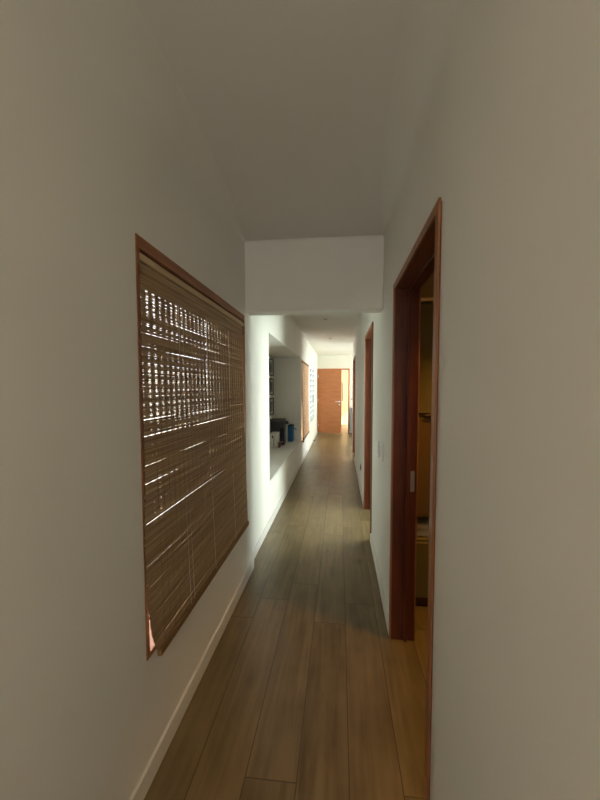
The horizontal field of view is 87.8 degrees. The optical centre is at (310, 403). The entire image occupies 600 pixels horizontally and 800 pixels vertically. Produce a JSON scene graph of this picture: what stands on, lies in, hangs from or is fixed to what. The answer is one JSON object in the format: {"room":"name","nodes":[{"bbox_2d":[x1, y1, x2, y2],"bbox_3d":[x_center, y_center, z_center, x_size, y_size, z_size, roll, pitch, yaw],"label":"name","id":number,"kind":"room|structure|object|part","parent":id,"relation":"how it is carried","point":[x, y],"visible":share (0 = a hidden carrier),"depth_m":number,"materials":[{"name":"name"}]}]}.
{"room":"home hallway","nodes":[
{"label":"home hallway","id":0,"kind":"room"},
{"bbox_2d":[0,0,316,799],"bbox_3d":[-0.706,0.009,3.787,0.673,2.604,13.600,0,3,5],"label":"wall","id":1,"kind":"structure","parent":0,"point":[84,712],"depth_m":0.88,"materials":[{"name":"paint"}]},
{"bbox_2d":[55,0,245,242],"bbox_3d":[-0.677,-1.026,-0.287,0.130,0.130,5.285,0,3,5],"label":"trim","id":2,"kind":"structure","parent":1,"relation":"attached to","point":[116,32],"depth_m":1.09,"materials":[{"name":"paint"}]},
{"bbox_2d":[135,233,245,660],"bbox_3d":[-0.627,0.152,1.760,0.147,1.570,1.255,0,3,5],"label":"window","id":3,"kind":"structure","parent":1,"relation":"in","point":[142,246],"depth_m":1.17,"materials":[{"name":"brown wood"}]},
{"bbox_3d":[-0.684,0.196,1.146,0.147,1.505,0.018,0,3,5],"label":"frame","id":4,"kind":"part","parent":3,"relation":"part of","materials":[{"name":"brown wood"}]},
{"bbox_3d":[-0.627,0.926,1.799,0.147,0.020,1.255,0,3,5],"label":"frame","id":5,"kind":"part","parent":3,"relation":"part of","materials":[{"name":"brown wood"}]},
{"bbox_3d":[-0.627,-0.609,1.722,0.147,0.045,1.255,0,3,5],"label":"frame","id":6,"kind":"part","parent":3,"relation":"part of","materials":[{"name":"brown wood"}]},
{"bbox_2d":[139,252,248,655],"bbox_3d":[-0.555,0.195,1.747,0.051,1.538,1.236,0,3,5],"label":"bamboo blind","id":7,"kind":"object","parent":3,"relation":"attached to","point":[211,520],"visible":1,"depth_m":1.46,"materials":[{"name":"beige wood"}]},
{"bbox_3d":[-0.581,0.211,1.438,0.039,1.485,0.002,0,3,5],"label":"lift cord","id":8,"kind":"part","parent":7,"relation":"part of","materials":[{"name":"brown fabric"}]},
{"bbox_3d":[-0.578,0.209,1.474,0.039,1.485,0.002,0,3,5],"label":"lift cord","id":9,"kind":"part","parent":7,"relation":"part of","materials":[{"name":"beige fabric"}]},
{"bbox_3d":[-0.537,0.946,1.808,0.020,0.032,1.187,0,3,5],"label":"rail","id":10,"kind":"part","parent":7,"relation":"part of","materials":[{"name":"brown wood"}]},
{"bbox_3d":[-0.554,0.196,1.733,0.039,1.485,0.002,0,3,5],"label":"lift cord","id":11,"kind":"part","parent":7,"relation":"part of","materials":[{"name":"beige fabric"}]},
{"bbox_3d":[-0.522,0.179,2.075,0.039,1.485,0.002,0,3,5],"label":"lift cord","id":12,"kind":"part","parent":7,"relation":"part of","materials":[{"name":"beige fabric"}]},
{"bbox_3d":[-0.569,0.134,2.376,0.147,1.505,0.018,0,3,5],"label":"frame","id":13,"kind":"part","parent":3,"relation":"part of","materials":[{"name":"brown wood"}]},
{"bbox_2d":[129,430,317,799],"bbox_3d":[-0.372,1.263,3.919,0.049,0.085,13.400,0,3,5],"label":"baseboard","id":14,"kind":"structure","parent":1,"relation":"attached to","point":[142,787],"depth_m":1.54,"materials":[{"name":"white paint"}]},
{"bbox_2d":[269,358,273,375],"bbox_3d":[-0.737,-0.683,5.842,0.022,0.320,0.310,0,3,5],"label":"framed picture","id":15,"kind":"object","parent":1,"relation":"attached to","point":[271,361],"visible":0.98,"depth_m":5.86,"materials":[{"name":"black paint"}]},
{"bbox_2d":[269,398,273,415],"bbox_3d":[-0.737,0.051,5.879,0.022,0.320,0.310,0,3,5],"label":"framed picture","id":16,"kind":"object","parent":1,"relation":"attached to","point":[271,400],"visible":1,"depth_m":5.88,"materials":[{"name":"black paint"}]},
{"bbox_2d":[269,378,273,394],"bbox_3d":[-0.737,-0.321,5.860,0.022,0.315,0.310,0,3,5],"label":"framed picture","id":17,"kind":"object","parent":1,"relation":"attached to","point":[271,380],"visible":1,"depth_m":5.87,"materials":[{"name":"black paint"}]},
{"bbox_2d":[269,440,300,482],"bbox_3d":[-0.587,0.789,4.745,0.538,0.030,2.690,0,3,5],"label":"trim ledge","id":18,"kind":"object","parent":1,"relation":"attached to","point":[278,457],"visible":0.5,"depth_m":4.68,"materials":[{"name":"white paint"}]},
{"bbox_2d":[270,432,279,447],"bbox_3d":[-0.614,0.618,5.357,0.120,0.250,0.222,0,3,5],"label":"file box","id":19,"kind":"object","parent":18,"relation":"on","point":[274,436],"visible":0.87,"depth_m":5.25,"materials":[{"name":"white cardboard"}]},
{"bbox_2d":[270,418,285,441],"bbox_3d":[-0.596,0.499,5.732,0.259,0.450,0.214,0,3,5],"label":"storage box","id":20,"kind":"object","parent":18,"relation":"on","point":[276,423],"visible":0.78,"depth_m":5.63,"materials":[{"name":"grey"}]},
{"bbox_3d":[-0.596,0.294,5.722,0.259,0.040,0.214,0,3,5],"label":"lid","id":21,"kind":"part","parent":20,"relation":"part of","materials":[{"name":"grey"}]},
{"bbox_2d":[280,427,284,444],"bbox_3d":[-0.498,0.578,5.560,0.073,0.310,0.112,0,3,5],"label":"ring binder","id":22,"kind":"object","parent":18,"relation":"on","point":[282,429],"visible":0.93,"depth_m":5.51,"materials":[{"name":"black plastic"}]},
{"bbox_2d":[286,424,288,441],"bbox_3d":[-0.460,0.548,5.962,0.053,0.330,0.163,0,3,5],"label":"ring binder","id":23,"kind":"object","parent":18,"relation":"on","point":[286,424],"visible":0.36,"depth_m":5.90,"materials":[{"name":"white"}]},
{"bbox_2d":[288,424,295,441],"bbox_3d":[-0.344,0.555,5.958,0.166,0.315,0.176,0,3,5],"label":"box","id":24,"kind":"object","parent":18,"relation":"on","point":[291,428],"visible":1,"depth_m":5.88,"materials":[{"name":"blue"}]},
{"bbox_2d":[301,359,308,442],"bbox_3d":[-0.209,-0.086,6.818,0.198,1.650,1.470,0,3,5],"label":"window","id":25,"kind":"structure","parent":1,"relation":"in","point":[301,359],"depth_m":6.09,"materials":[{"name":"brown wood"}]},
{"bbox_2d":[302,361,309,441],"bbox_3d":[-0.102,-0.074,6.824,0.059,1.625,1.380,0,3,5],"label":"bamboo blind","id":26,"kind":"object","parent":25,"relation":"attached to","point":[305,382],"visible":0.98,"depth_m":6.74,"materials":[{"name":"brown"}]},
{"bbox_2d":[310,365,314,423],"bbox_3d":[0.020,-0.269,8.582,0.110,1.520,1.400,0,3,5],"label":"window","id":27,"kind":"structure","parent":1,"relation":"in","point":[312,369],"depth_m":8.58,"materials":[{"name":"white glass"}]},
{"bbox_2d":[135,0,406,354],"bbox_3d":[1.356,-1.405,4.781,5.000,0.120,16.100,0,3,5],"label":"ceiling","id":28,"kind":"structure","parent":0,"point":[290,100],"depth_m":1.20,"materials":[{"name":"white paint"}]},
{"bbox_2d":[144,425,427,799],"bbox_3d":[1.356,1.316,4.917,5.000,0.120,16.100,0,3,5],"label":"floor","id":29,"kind":"structure","parent":0,"point":[305,692],"depth_m":1.59,"materials":[{"name":"brown wood"}]},
{"bbox_2d":[416,297,433,606],"bbox_3d":[1.082,0.343,2.301,0.789,2.085,0.558,0,3,5],"label":"tall cabinet","id":30,"kind":"object","parent":29,"relation":"on","point":[427,304],"visible":0.02,"depth_m":2.07,"materials":[{"name":"brown laminate"}]},
{"bbox_3d":[1.056,1.132,2.090,0.771,0.380,0.017,0,3,5],"label":"drawer","id":31,"kind":"part","parent":30,"relation":"part of","materials":[{"name":"green laminate"}]},
{"bbox_2d":[417,529,428,536],"bbox_3d":[0.894,0.892,2.279,0.355,0.043,0.290,0,3,5],"label":"folded towel","id":32,"kind":"object","parent":30,"relation":"in","point":[420,532],"visible":0.02,"depth_m":2.15,"materials":[{"name":"beige fabric"}]},
{"bbox_2d":[417,517,428,528],"bbox_3d":[0.894,0.847,2.284,0.355,0.043,0.275,0,3,5],"label":"folded towel","id":33,"kind":"object","parent":32,"relation":"on","point":[422,523],"visible":0.02,"depth_m":2.17,"materials":[{"name":"beige fabric"}]},
{"bbox_3d":[1.056,0.423,2.055,0.771,0.660,0.017,0,3,5],"label":"door","id":34,"kind":"part","parent":30,"relation":"part of","materials":[{"name":"brown laminate"}]},
{"bbox_3d":[1.056,-0.289,2.019,0.771,0.705,0.017,0,3,5],"label":"door","id":35,"kind":"part","parent":30,"relation":"part of","materials":[{"name":"brown laminate"}]},
{"bbox_3d":[1.082,-0.687,2.253,0.789,0.023,0.550,0,3,5],"label":"cornice","id":36,"kind":"part","parent":30,"relation":"part of","materials":[{"name":"brown wood"}]},
{"bbox_2d":[245,237,383,315],"bbox_3d":[0.006,-0.962,2.375,1.068,0.524,0.130,0,3,5],"label":"wall header","id":37,"kind":"structure","parent":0,"point":[326,276],"depth_m":2.31,"materials":[{"name":"paint"}]},
{"bbox_2d":[245,235,383,242],"bbox_3d":[0.018,-1.214,2.294,1.033,0.012,0.004,0,3,5],"label":"crown molding","id":38,"kind":"structure","parent":37,"relation":"attached to","point":[370,235],"depth_m":2.29,"materials":[{"name":"white paint"}]},
{"bbox_2d":[317,355,352,432],"bbox_3d":[2.201,-0.323,10.407,4.350,2.604,0.140,0,3,5],"label":"wall","id":39,"kind":"structure","parent":0,"point":[323,361],"depth_m":10.41,"materials":[{"name":"paint"}]},
{"bbox_2d":[317,368,349,432],"bbox_3d":[0.756,-0.099,10.411,1.077,2.157,0.445,0,3,5],"label":"door","id":40,"kind":"structure","parent":39,"relation":"in","point":[329,381],"depth_m":10.36,"materials":[{"name":"brown wood"}]},
{"bbox_2d":[352,398,352,428],"bbox_3d":[2.511,-0.175,7.460,2.984,2.604,0.120,0,3,5],"label":"wall","id":41,"kind":"structure","parent":0,"point":[352,398],"depth_m":7.62,"materials":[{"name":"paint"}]},
{"bbox_2d":[421,273,433,297],"bbox_3d":[1.766,0.070,2.574,2.160,2.604,0.120,0,3,5],"label":"wall","id":42,"kind":"structure","parent":0,"point":[427,291],"depth_m":2.54,"materials":[{"name":"beige"}]},
{"bbox_2d":[352,0,599,799],"bbox_3d":[0.585,0.087,2.212,0.125,2.604,10.700,0,3,5],"label":"wall","id":43,"kind":"structure","parent":0,"point":[509,146],"depth_m":0.57,"materials":[{"name":"paint"}]},
{"bbox_2d":[352,356,354,456],"bbox_3d":[1.408,0.076,6.794,0.937,2.168,0.939,0,3,5],"label":"door","id":44,"kind":"structure","parent":43,"relation":"in","point":[353,430],"depth_m":7.19,"materials":[{"name":"brown wood"}]},
{"bbox_2d":[363,322,372,532],"bbox_3d":[1.091,0.266,3.399,0.937,2.128,0.909,0,3,5],"label":"door","id":45,"kind":"structure","parent":43,"relation":"in","point":[368,388],"depth_m":3.80,"materials":[{"name":"brown wood"}]},
{"bbox_2d":[354,457,388,634],"bbox_3d":[0.525,1.340,2.381,0.014,0.085,10.500,0,3,5],"label":"baseboard","id":46,"kind":"structure","parent":43,"relation":"attached to","point":[385,608],"depth_m":2.41,"materials":[{"name":"white paint"}]},
{"bbox_2d":[377,440,379,457],"bbox_3d":[0.540,0.361,2.492,0.014,0.130,0.075,0,3,5],"label":"light switch","id":47,"kind":"object","parent":43,"relation":"attached to","point":[378,442],"visible":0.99,"depth_m":2.46,"materials":[{"name":"white plastic"}]},
{"bbox_2d":[381,442,383,460],"bbox_3d":[0.518,0.343,2.252,0.014,0.130,0.075,0,3,5],"label":"light switch","id":48,"kind":"object","parent":43,"relation":"attached to","point":[382,443],"visible":1,"depth_m":2.22,"materials":[{"name":"white plastic"}]},
{"bbox_2d":[389,197,441,799],"bbox_3d":[0.498,0.402,1.048,0.195,2.093,1.578,0,3,5],"label":"door","id":49,"kind":"structure","parent":43,"relation":"in","point":[424,259],"depth_m":1.77,"materials":[{"name":"brown wood"}]},
{"bbox_3d":[0.590,0.450,1.803,0.023,0.120,0.002,0,3,5],"label":"strike plate","id":50,"kind":"part","parent":49,"relation":"part of","materials":[{"name":"grey metal"}]},
{"bbox_3d":[0.581,0.383,1.417,0.008,2.093,0.828,0,3,5],"label":"casing","id":51,"kind":"part","parent":49,"relation":"part of","materials":[{"name":"brown wood"}]},
{"bbox_2d":[382,0,466,236],"bbox_3d":[0.222,-1.022,-0.371,0.130,0.130,5.285,0,3,5],"label":"trim","id":52,"kind":"structure","parent":43,"relation":"attached to","point":[429,27],"depth_m":1.08,"materials":[{"name":"paint"}]},
{"bbox_3d":[1.245,-0.443,12.809,3.100,2.604,0.150,0,3,5],"label":"wall","id":53,"kind":"structure","parent":0,"visible":0},
{"bbox_2d":[341,371,347,424],"bbox_3d":[1.302,-0.234,12.677,1.080,2.200,0.123,0,3,5],"label":"window","id":54,"kind":"structure","parent":53,"relation":"in","point":[344,414],"depth_m":12.67,"materials":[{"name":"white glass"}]},
{"label":"outside","id":55,"kind":"structure","parent":0,"visible":0},
{"bbox_2d":[147,469,207,560],"bbox_3d":[-7.302,1.463,5.783,12.400,0.100,26.000,0,3,5],"label":"floor","id":56,"kind":"structure","parent":55,"point":[176,469],"depth_m":4.70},
{"bbox_2d":[143,369,207,463],"bbox_3d":[-3.618,0.381,5.385,0.200,2.100,26.000,0,3,5],"label":"wall","id":57,"kind":"structure","parent":56,"relation":"on","point":[143,369],"depth_m":7.30,"materials":[{"name":"paint"}]}
]}

